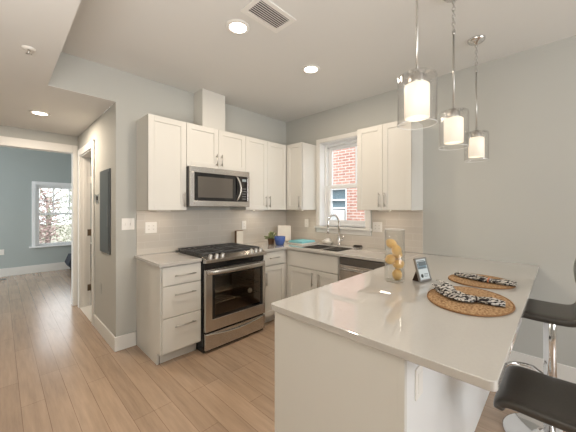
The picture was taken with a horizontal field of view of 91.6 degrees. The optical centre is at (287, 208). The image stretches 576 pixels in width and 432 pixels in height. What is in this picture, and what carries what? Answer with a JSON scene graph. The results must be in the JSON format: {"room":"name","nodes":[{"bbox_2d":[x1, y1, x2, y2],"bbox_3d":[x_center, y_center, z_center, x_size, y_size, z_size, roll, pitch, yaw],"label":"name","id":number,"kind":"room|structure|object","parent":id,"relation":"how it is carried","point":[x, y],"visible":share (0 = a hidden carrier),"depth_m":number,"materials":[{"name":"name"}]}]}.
{"room":"kitchen","nodes":[
{"label":"kitchen","id":0,"kind":"room"},
{"bbox_2d":[0,146,70,268],"bbox_3d":[-6.163,0.013,5.499,0.200,2.750,7.000,0,0,44],"label":"wall","id":1,"kind":"structure","parent":0,"point":[19,168],"depth_m":5.92,"materials":[{"name":"blue paint"}]},
{"bbox_2d":[0,262,69,276],"bbox_3d":[-6.557,1.303,4.937,0.016,0.170,5.645,0,0,44],"label":"baseboard","id":2,"kind":"structure","parent":1,"relation":"attached to","point":[4,272],"depth_m":6.02,"materials":[{"name":"paint"}]},
{"bbox_2d":[29,181,70,247],"bbox_3d":[-5.206,0.126,6.441,0.240,1.435,1.115,0,0,44],"label":"window","id":3,"kind":"structure","parent":1,"relation":"in","point":[36,185],"depth_m":6.15,"materials":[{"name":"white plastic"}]},
{"bbox_2d":[0,125,77,145],"bbox_3d":[-4.656,0.173,2.468,0.115,2.430,4.751,0,0,44],"label":"wall","id":4,"kind":"structure","parent":0,"point":[7,131],"depth_m":3.74,"materials":[{"name":"paint"}]},
{"bbox_2d":[0,136,77,305],"bbox_3d":[-3.538,0.240,3.606,0.133,2.295,1.322,0,0,44],"label":"door frame","id":5,"kind":"structure","parent":4,"relation":"attached to","point":[11,142],"depth_m":4.01,"materials":[{"name":"paint"}]},
{"bbox_2d":[0,0,115,136],"bbox_3d":[-1.283,-1.252,-0.887,9.400,0.420,4.636,0,0,44],"label":"ceiling","id":6,"kind":"structure","parent":0,"point":[44,26],"depth_m":2.14,"materials":[{"name":"paint"}]},
{"bbox_2d":[22,45,35,55],"bbox_3d":[-1.682,-1.022,1.817,0.070,0.040,0.070,0,0,44],"label":"sprinkler","id":7,"kind":"object","parent":6,"relation":"attached to","point":[29,49],"visible":1,"depth_m":1.81,"materials":[{"name":"white plastic"}]},
{"bbox_2d":[29,110,50,115],"bbox_3d":[-2.699,-1.038,3.047,0.180,0.008,0.180,0,0,44],"label":"recessed light","id":8,"kind":"object","parent":6,"relation":"in","point":[41,113],"visible":1,"depth_m":3.04,"materials":[{"name":"paint"}]},
{"bbox_2d":[78,105,112,333],"bbox_3d":[-2.358,0.173,3.467,1.790,2.430,0.115,0,0,44],"label":"wall","id":9,"kind":"structure","parent":0,"point":[101,129],"depth_m":3.08,"materials":[{"name":"paint"}]},
{"bbox_2d":[80,149,90,306],"bbox_3d":[-2.324,0.323,3.969,0.769,2.128,0.880,0,0,44],"label":"door","id":10,"kind":"structure","parent":9,"relation":"in","point":[85,159],"depth_m":3.94,"materials":[{"name":"paint"}]},
{"bbox_2d":[78,139,94,325],"bbox_3d":[-2.637,0.281,3.646,0.940,2.215,0.018,0,0,44],"label":"door frame","id":11,"kind":"structure","parent":9,"relation":"attached to","point":[90,145],"depth_m":3.37,"materials":[{"name":"paint"}]},
{"bbox_2d":[94,194,98,202],"bbox_3d":[-2.218,-0.117,3.239,0.160,0.110,0.018,0,0,44],"label":"thermostat","id":12,"kind":"object","parent":9,"relation":"attached to","point":[96,197],"visible":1,"depth_m":3.21,"materials":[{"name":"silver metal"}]},
{"bbox_2d":[94,314,114,350],"bbox_3d":[-1.986,1.318,3.017,0.850,0.140,0.014,0,0,44],"label":"baseboard","id":13,"kind":"structure","parent":9,"relation":"attached to","point":[100,327],"depth_m":2.97,"materials":[{"name":"paint"}]},
{"bbox_2d":[100,168,110,254],"bbox_3d":[-1.953,0.028,2.980,0.400,0.880,0.020,0,0,44],"label":"electrical panel","id":14,"kind":"object","parent":9,"relation":"attached to","point":[105,175],"visible":1,"depth_m":2.93,"materials":[{"name":"grey metal"}]},
{"bbox_2d":[48,52,285,336],"bbox_3d":[-2.507,0.013,1.950,0.110,2.750,7.000,0,0,44],"label":"wall","id":15,"kind":"structure","parent":0,"point":[135,96],"depth_m":2.79,"materials":[{"name":"paint"}]},
{"bbox_2d":[114,331,135,351],"bbox_3d":[-1.614,1.318,2.780,0.014,0.140,0.193,0,0,44],"label":"baseboard","id":16,"kind":"structure","parent":15,"relation":"attached to","point":[128,340],"depth_m":2.77,"materials":[{"name":"paint"}]},
{"bbox_2d":[122,218,133,229],"bbox_3d":[-1.596,0.153,2.797,0.016,0.116,0.116,0,0,44],"label":"light switch","id":17,"kind":"object","parent":15,"relation":"attached to","point":[127,223],"visible":1,"depth_m":2.80,"materials":[{"name":"white plastic"}]},
{"bbox_2d":[136,114,185,210],"bbox_3d":[-1.288,-0.440,2.868,0.359,0.916,0.375,0,0,44],"label":"upper cabinet","id":18,"kind":"object","parent":15,"relation":"attached to","point":[160,141],"visible":1,"depth_m":2.76,"materials":[{"name":"paint"}]},
{"bbox_2d":[136,210,285,254],"bbox_3d":[-0.789,0.245,3.634,0.008,0.456,2.172,0,0,44],"label":"backsplash","id":19,"kind":"structure","parent":15,"relation":"attached to","point":[180,228],"depth_m":3.36,"materials":[{"name":"tile"}]},
{"bbox_2d":[145,222,156,232],"bbox_3d":[-1.442,0.198,2.950,0.008,0.116,0.116,0,0,44],"label":"outlet","id":20,"kind":"object","parent":19,"relation":"attached to","point":[150,227],"visible":1,"depth_m":2.95,"materials":[{"name":"white plastic"}]},
{"bbox_2d":[242,221,245,228],"bbox_3d":[-0.599,0.223,3.818,0.008,0.116,0.070,0,0,44],"label":"outlet","id":21,"kind":"object","parent":19,"relation":"attached to","point":[243,222],"visible":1,"depth_m":3.81,"materials":[{"name":"white plastic"}]},
{"bbox_2d":[186,123,245,171],"bbox_3d":[-0.891,-0.670,3.277,0.359,0.456,0.759,0,0,44],"label":"upper cabinet","id":22,"kind":"object","parent":15,"relation":"attached to","point":[208,147],"visible":0.74,"depth_m":3.14,"materials":[{"name":"paint"}]},
{"bbox_2d":[194,88,224,130],"bbox_3d":[-0.935,-1.130,3.343,0.204,0.463,0.300,0,0,44],"label":"chase","id":23,"kind":"object","parent":22,"relation":"on","point":[209,106],"visible":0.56,"depth_m":3.25,"materials":[{"name":"paint"}]},
{"bbox_2d":[186,165,248,206],"bbox_3d":[-0.856,-0.230,3.243,0.456,0.423,0.757,0,0,44],"label":"microwave","id":24,"kind":"object","parent":22,"relation":"attached to","point":[205,186],"visible":0.95,"depth_m":3.07,"materials":[{"name":"silver metal"}]},
{"bbox_2d":[231,136,285,209],"bbox_3d":[-0.378,-0.440,3.805,0.359,0.916,0.708,0,0,44],"label":"upper cabinet","id":25,"kind":"object","parent":15,"relation":"attached to","point":[265,160],"visible":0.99,"depth_m":3.68,"materials":[{"name":"paint"}]},
{"bbox_2d":[0,269,518,431],"bbox_3d":[-1.589,1.428,1.058,12.550,0.080,7.000,0,0,44],"label":"floor","id":26,"kind":"structure","parent":0,"point":[58,373],"depth_m":2.26,"materials":[{"name":"brown wood"}]},
{"bbox_2d":[65,253,70,269],"bbox_3d":[-4.658,1.113,6.295,0.550,0.550,0.520,0,0,44],"label":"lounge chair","id":27,"kind":"object","parent":26,"relation":"on","point":[68,259],"visible":0.09,"depth_m":6.09,"materials":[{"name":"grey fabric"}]},
{"bbox_2d":[80,305,90,321],"bbox_3d":[-2.591,1.382,3.694,0.732,0.012,0.135,0,0,44],"label":"threshold","id":28,"kind":"object","parent":26,"relation":"on","point":[86,310],"visible":0.39,"depth_m":3.75,"materials":[{"name":"stone"}]},
{"bbox_2d":[136,259,200,364],"bbox_3d":[-1.179,0.946,2.763,0.662,0.884,0.377,0,0,44],"label":"base cabinet","id":29,"kind":"object","parent":26,"relation":"on","point":[168,299],"visible":0.93,"depth_m":2.57,"materials":[{"name":"paint"}]},
{"bbox_2d":[134,251,201,267],"bbox_3d":[-1.190,0.489,2.756,0.640,0.030,0.398,0,0,44],"label":"countertop","id":30,"kind":"structure","parent":29,"relation":"on","point":[164,259],"depth_m":2.67,"materials":[{"name":"stone"}]},
{"bbox_2d":[175,243,266,352],"bbox_3d":[-0.731,0.911,3.129,0.716,0.953,0.764,0,0,44],"label":"gas range","id":31,"kind":"object","parent":26,"relation":"on","point":[232,309],"visible":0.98,"depth_m":2.98,"materials":[{"name":"silver metal"}]},
{"bbox_2d":[175,244,257,257],"bbox_3d":[-0.776,0.468,3.173,0.570,0.012,0.764,0,0,44],"label":"cooktop","id":32,"kind":"object","parent":31,"relation":"in","point":[237,248],"depth_m":3.07,"materials":[{"name":"black metal"}]},
{"bbox_2d":[204,260,264,332],"bbox_3d":[-0.717,0.885,3.115,0.675,0.595,0.745,0,0,44],"label":"oven","id":33,"kind":"object","parent":31,"relation":"in","point":[234,293],"depth_m":3.06,"materials":[{"name":"silver metal"}]},
{"bbox_2d":[263,249,286,322],"bbox_3d":[-0.158,0.946,3.815,0.662,0.884,1.025,0,0,44],"label":"base cabinet","id":34,"kind":"object","parent":26,"relation":"on","point":[275,261],"visible":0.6,"depth_m":3.40,"materials":[{"name":"paint"}]},
{"bbox_2d":[244,239,422,262],"bbox_3d":[0.348,0.489,3.328,2.050,0.030,1.028,0,0,44],"label":"countertop","id":35,"kind":"structure","parent":34,"relation":"on","point":[365,253],"depth_m":3.18,"materials":[{"name":"stone"}]},
{"bbox_2d":[235,230,242,243],"bbox_3d":[-0.639,0.378,3.645,0.040,0.192,0.108,0,0,44],"label":"storage box","id":36,"kind":"object","parent":35,"relation":"on","point":[238,233],"visible":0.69,"depth_m":3.63,"materials":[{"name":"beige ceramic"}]},
{"bbox_2d":[264,231,275,244],"bbox_3d":[-0.238,0.384,3.748,0.183,0.180,0.146,0,0,-29],"label":"succulent","id":37,"kind":"object","parent":35,"relation":"on","point":[270,237],"visible":0.91,"depth_m":3.71,"materials":[{"name":"green plant"}]},
{"bbox_2d":[268,238,274,244],"bbox_3d":[-0.225,0.438,3.748,0.100,0.072,0.100,0,0,44],"label":"pot","id":38,"kind":"object","parent":35,"relation":"on","point":[270,240],"depth_m":3.71,"materials":[{"name":"brown ceramic"}]},
{"bbox_2d":[274,236,284,244],"bbox_3d":[-0.107,0.417,3.661,0.146,0.112,0.146,0,0,44],"label":"cup","id":39,"kind":"object","parent":35,"relation":"on","point":[279,240],"visible":0.99,"depth_m":3.61,"materials":[{"name":"blue ceramic"}]},
{"bbox_2d":[278,225,290,240],"bbox_3d":[-0.054,0.358,4.085,0.190,0.226,0.061,0,0,-4],"label":"cutting board","id":40,"kind":"object","parent":35,"relation":"on","point":[285,230],"visible":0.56,"depth_m":4.08,"materials":[{"name":"white wood"}]},
{"bbox_2d":[287,239,316,244],"bbox_3d":[0.191,0.453,3.846,0.280,0.042,0.320,0,0,44],"label":"folded towel","id":41,"kind":"object","parent":35,"relation":"on","point":[297,241],"visible":0.98,"depth_m":3.78,"materials":[{"name":"teal fabric"}]},
{"bbox_2d":[287,242,316,244],"bbox_3d":[0.191,0.466,3.846,0.280,0.016,0.320,0,0,44],"label":"tray","id":42,"kind":"object","parent":35,"relation":"on","point":[297,243],"depth_m":3.72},
{"bbox_2d":[322,238,332,243],"bbox_3d":[0.528,0.432,3.762,0.150,0.082,0.150,0,0,44],"label":"soap dish","id":43,"kind":"object","parent":35,"relation":"on","point":[327,240],"visible":0.99,"depth_m":3.72,"materials":[{"name":"beige ceramic"}]},
{"bbox_2d":[304,245,351,251],"bbox_3d":[0.474,0.587,3.441,0.586,0.202,0.401,0,0,44],"label":"sink","id":44,"kind":"object","parent":35,"relation":"in","point":[321,247],"visible":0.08,"depth_m":3.56,"materials":[{"name":"metal"}]},
{"bbox_2d":[327,214,343,245],"bbox_3d":[0.585,0.270,3.572,0.259,0.407,0.095,0,0,-26],"label":"faucet","id":45,"kind":"object","parent":35,"relation":"on","point":[339,240],"visible":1,"depth_m":3.61,"materials":[{"name":"silver metal"}]},
{"bbox_2d":[287,249,339,297],"bbox_3d":[0.461,0.946,3.484,0.788,0.884,0.662,0,0,44],"label":"base cabinet","id":46,"kind":"object","parent":26,"relation":"on","point":[306,271],"visible":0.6,"depth_m":3.28,"materials":[{"name":"paint"}]},
{"bbox_2d":[339,256,388,280],"bbox_3d":[0.954,0.936,2.984,0.605,0.863,0.653,0,0,44],"label":"dishwasher","id":47,"kind":"object","parent":26,"relation":"on","point":[348,267],"visible":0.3,"depth_m":2.86,"materials":[{"name":"silver metal"}]},
{"bbox_2d":[275,312,489,431],"bbox_3d":[0.914,0.946,1.980,0.686,0.884,2.189,0,0,44],"label":"base cabinet","id":48,"kind":"object","parent":26,"relation":"on","point":[326,381],"visible":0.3,"depth_m":1.19,"materials":[{"name":"paint"}]},
{"bbox_2d":[271,253,539,391],"bbox_3d":[1.007,0.489,1.873,0.920,0.030,2.211,0,0,44],"label":"countertop","id":49,"kind":"structure","parent":48,"relation":"on","point":[399,320],"depth_m":1.23,"materials":[{"name":"stone"}]},
{"bbox_2d":[384,228,404,282],"bbox_3d":[0.699,0.303,1.837,0.125,0.340,0.125,0,0,44],"label":"vase","id":50,"kind":"object","parent":49,"relation":"on","point":[388,228],"visible":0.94,"depth_m":1.85,"materials":[{"name":"clear glass"}]},
{"bbox_2d":[385,254,394,263],"bbox_3d":[0.672,0.332,1.841,0.062,0.064,0.072,0,0,44],"label":"lemon","id":51,"kind":"object","parent":50,"relation":"in","point":[390,259],"visible":0.98,"depth_m":1.82,"materials":[{"name":"yellow food"}]},
{"bbox_2d":[386,239,396,247],"bbox_3d":[0.681,0.230,1.845,0.070,0.064,0.062,0,0,44],"label":"lemon","id":52,"kind":"object","parent":50,"relation":"in","point":[390,243],"visible":0.79,"depth_m":1.82,"materials":[{"name":"yellow food"}]},
{"bbox_2d":[391,244,401,255],"bbox_3d":[0.703,0.268,1.815,0.062,0.074,0.062,0,0,44],"label":"lemon","id":53,"kind":"object","parent":50,"relation":"in","point":[396,249],"visible":0.99,"depth_m":1.79,"materials":[{"name":"yellow food"}]},
{"bbox_2d":[392,269,401,279],"bbox_3d":[0.716,0.431,1.837,0.062,0.077,0.062,0,0,44],"label":"lemon","id":54,"kind":"object","parent":50,"relation":"in","point":[397,274],"visible":0.94,"depth_m":1.82,"materials":[{"name":"yellow food"}]},
{"bbox_2d":[392,259,404,268],"bbox_3d":[0.722,0.362,1.831,0.068,0.062,0.066,0,0,44],"label":"lemon","id":55,"kind":"object","parent":50,"relation":"in","point":[398,264],"visible":0.98,"depth_m":1.81,"materials":[{"name":"yellow food"}]},
{"bbox_2d":[413,257,431,281],"bbox_3d":[0.880,0.398,1.845,0.120,0.148,0.067,0,0,-31],"label":"photo frame","id":56,"kind":"object","parent":49,"relation":"on","point":[422,273],"visible":1,"depth_m":1.83,"materials":[{"name":"silver metal"}]},
{"bbox_2d":[416,259,429,279],"bbox_3d":[0.882,0.398,1.841,0.101,0.127,0.046,0,0,-31],"label":"picture","id":57,"kind":"object","parent":56,"relation":"attached to","point":[422,269],"depth_m":1.83,"materials":[{"name":"paper"}]},
{"bbox_2d":[427,286,515,316],"bbox_3d":[0.937,0.470,1.456,0.382,0.008,0.508,0,0,36],"label":"placemat","id":58,"kind":"object","parent":49,"relation":"on","point":[478,309],"visible":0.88,"depth_m":1.37,"materials":[{"name":"brown wicker"}]},
{"bbox_2d":[432,279,505,306],"bbox_3d":[0.904,0.440,1.469,0.186,0.050,0.376,0,0,-25],"label":"napkin","id":59,"kind":"object","parent":58,"relation":"on","point":[446,289],"visible":1,"depth_m":1.41,"materials":[{"name":"fabric"}]},
{"bbox_2d":[448,274,514,288],"bbox_3d":[1.256,0.470,1.828,0.368,0.008,0.378,0,0,44],"label":"placemat","id":60,"kind":"object","parent":49,"relation":"on","point":[457,279],"visible":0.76,"depth_m":1.75,"materials":[{"name":"brown wicker"}]},
{"bbox_2d":[454,272,516,286],"bbox_3d":[1.261,0.450,1.809,0.100,0.031,0.356,0,0,-36],"label":"napkin","id":61,"kind":"object","parent":60,"relation":"on","point":[465,275],"visible":1,"depth_m":1.77,"materials":[{"name":"fabric"}]},
{"bbox_2d":[415,365,422,400],"bbox_3d":[0.490,0.645,1.046,0.008,0.115,0.070,0,0,44],"label":"outlet","id":62,"kind":"object","parent":48,"relation":"attached to","point":[419,370],"visible":0.88,"depth_m":1.03,"materials":[{"name":"white plastic"}]},
{"bbox_2d":[418,370,421,393],"bbox_3d":[0.492,0.645,1.044,0.002,0.075,0.036,0,0,44],"label":"receptacle","id":63,"kind":"object","parent":62,"relation":"attached to","point":[419,371],"depth_m":1.04,"materials":[{"name":"white plastic"}]},
{"bbox_2d":[493,365,575,431],"bbox_3d":[1.147,0.921,1.158,0.459,0.934,0.456,0,0,44],"label":"bar stool","id":64,"kind":"object","parent":26,"relation":"on","point":[544,398],"visible":0.96,"depth_m":1.17,"materials":[{"name":"black leather"}]},
{"bbox_2d":[502,259,575,431],"bbox_3d":[1.562,0.827,1.671,0.459,1.122,0.456,0,0,44],"label":"bar stool","id":65,"kind":"object","parent":26,"relation":"on","point":[551,314],"visible":0.53,"depth_m":1.66,"materials":[{"name":"black leather"}]},
{"bbox_2d":[61,0,575,121],"bbox_3d":[1.662,-1.412,0.781,7.500,0.100,2.868,0,0,44],"label":"ceiling","id":66,"kind":"structure","parent":0,"point":[361,49],"depth_m":2.27,"materials":[{"name":"paint"}]},
{"bbox_2d":[226,19,249,34],"bbox_3d":[-0.375,-1.358,2.098,0.180,0.008,0.180,0,0,44],"label":"recessed light","id":67,"kind":"object","parent":66,"relation":"in","point":[235,26],"visible":1,"depth_m":2.09,"materials":[{"name":"paint"}]},
{"bbox_2d":[240,0,296,32],"bbox_3d":[-0.133,-1.357,1.966,0.215,0.010,0.340,0,0,44],"label":"ceiling vent","id":68,"kind":"object","parent":66,"relation":"in","point":[266,13],"visible":1,"depth_m":1.96,"materials":[{"name":"paint"}]},
{"bbox_2d":[302,64,319,73],"bbox_3d":[0.224,-1.358,2.729,0.180,0.008,0.180,0,0,44],"label":"recessed light","id":69,"kind":"object","parent":66,"relation":"in","point":[311,68],"visible":1,"depth_m":2.72,"materials":[{"name":"paint"}]},
{"bbox_2d":[397,0,437,129],"bbox_3d":[0.593,-0.874,1.289,0.168,0.975,0.168,0,0,44],"label":"pendant light","id":70,"kind":"object","parent":66,"relation":"hanging from","point":[417,91],"visible":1,"depth_m":1.25,"materials":[{"name":"white glass"}]},
{"bbox_2d":[438,0,468,149],"bbox_3d":[1.047,-0.874,1.770,0.168,0.975,0.168,0,0,44],"label":"pendant light","id":71,"kind":"object","parent":66,"relation":"hanging from","point":[454,123],"visible":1,"depth_m":1.75,"materials":[{"name":"white glass"}]},
{"bbox_2d":[464,35,488,161],"bbox_3d":[1.516,-0.874,2.253,0.168,0.975,0.168,0,0,44],"label":"pendant light","id":72,"kind":"object","parent":66,"relation":"hanging from","point":[476,149],"visible":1,"depth_m":2.23,"materials":[{"name":"white glass"}]},
{"bbox_2d":[286,35,575,367],"bbox_3d":[2.705,0.013,1.935,7.610,2.750,0.240,0,0,44],"label":"wall","id":73,"kind":"structure","parent":0,"point":[516,205],"depth_m":2.49,"materials":[{"name":"paint"}]},
{"bbox_2d":[286,142,315,209],"bbox_3d":[0.070,-0.440,4.075,0.601,0.916,0.359,0,0,44],"label":"upper cabinet","id":74,"kind":"object","parent":73,"relation":"attached to","point":[300,157],"visible":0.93,"depth_m":3.86,"materials":[{"name":"paint"}]},
{"bbox_2d":[314,131,371,235],"bbox_3d":[0.778,-0.323,3.770,0.868,1.308,0.280,0,0,44],"label":"window","id":75,"kind":"structure","parent":73,"relation":"in","point":[325,147],"depth_m":3.95,"materials":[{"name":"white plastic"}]},
{"bbox_2d":[286,210,422,252],"bbox_3d":[0.704,0.245,3.704,2.052,0.456,0.008,0,0,44],"label":"backsplash","id":76,"kind":"structure","parent":73,"relation":"attached to","point":[410,239],"depth_m":3.32,"materials":[{"name":"tile"}]},
{"bbox_2d":[373,222,381,231],"bbox_3d":[1.067,0.218,3.340,0.116,0.116,0.008,0,0,44],"label":"outlet","id":77,"kind":"object","parent":76,"relation":"attached to","point":[377,226],"visible":1,"depth_m":3.34,"materials":[{"name":"white plastic"}]},
{"bbox_2d":[357,120,422,210],"bbox_3d":[1.101,-0.440,3.073,0.601,0.916,0.359,0,0,44],"label":"upper cabinet","id":78,"kind":"object","parent":73,"relation":"attached to","point":[389,157],"visible":0.91,"depth_m":2.92,"materials":[{"name":"paint"}]},
{"bbox_2d":[508,350,575,383],"bbox_3d":[3.635,1.318,0.854,4.770,0.140,0.014,0,0,44],"label":"baseboard","id":79,"kind":"structure","parent":73,"relation":"attached to","point":[564,372],"depth_m":2.33,"materials":[{"name":"paint"}]},
{"label":"outside","id":80,"kind":"structure","parent":0,"visible":0},
{"bbox_2d":[39,224,70,242],"bbox_3d":[-6.592,2.088,17.762,52.000,0.400,50.000,0,0,44],"label":"ground","id":81,"kind":"structure","parent":80,"point":[65,226],"depth_m":20.53,"materials":[{"name":"white snow"}]},
{"bbox_2d":[39,189,59,243],"bbox_3d":[-8.117,0.618,8.437,1.966,2.548,1.959,0,0,44],"label":"tree","id":82,"kind":"object","parent":81,"relation":"on","point":[47,228],"visible":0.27,"depth_m":8.79,"materials":[{"name":"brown plant"}]},
{"bbox_2d":[39,188,70,242],"bbox_3d":[-9.102,0.454,10.579,2.038,2.876,2.062,0,0,44],"label":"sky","id":83,"kind":"structure","parent":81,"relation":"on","point":[50,196],"depth_m":10.59,"materials":[{"name":"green plant"}]},
{"bbox_2d":[64,190,70,241],"bbox_3d":[-6.722,0.473,9.892,1.830,2.838,1.855,0,0,44],"label":"tree","id":84,"kind":"object","parent":81,"relation":"on","point":[68,190],"visible":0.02,"depth_m":9.40,"materials":[{"name":"green plant"}]},
{"bbox_2d":[332,147,364,220],"bbox_3d":[1.823,-0.162,7.048,7.000,4.100,0.350,0,0,44],"label":"brick building","id":85,"kind":"structure","parent":81,"relation":"on","point":[345,199],"depth_m":7.15,"materials":[{"name":"red brick"}]},
{"bbox_2d":[332,210,344,219],"bbox_3d":[1.202,0.205,7.228,0.420,0.355,0.318,0,0,44],"label":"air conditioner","id":86,"kind":"object","parent":85,"relation":"attached to","point":[340,213],"visible":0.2,"depth_m":7.05,"materials":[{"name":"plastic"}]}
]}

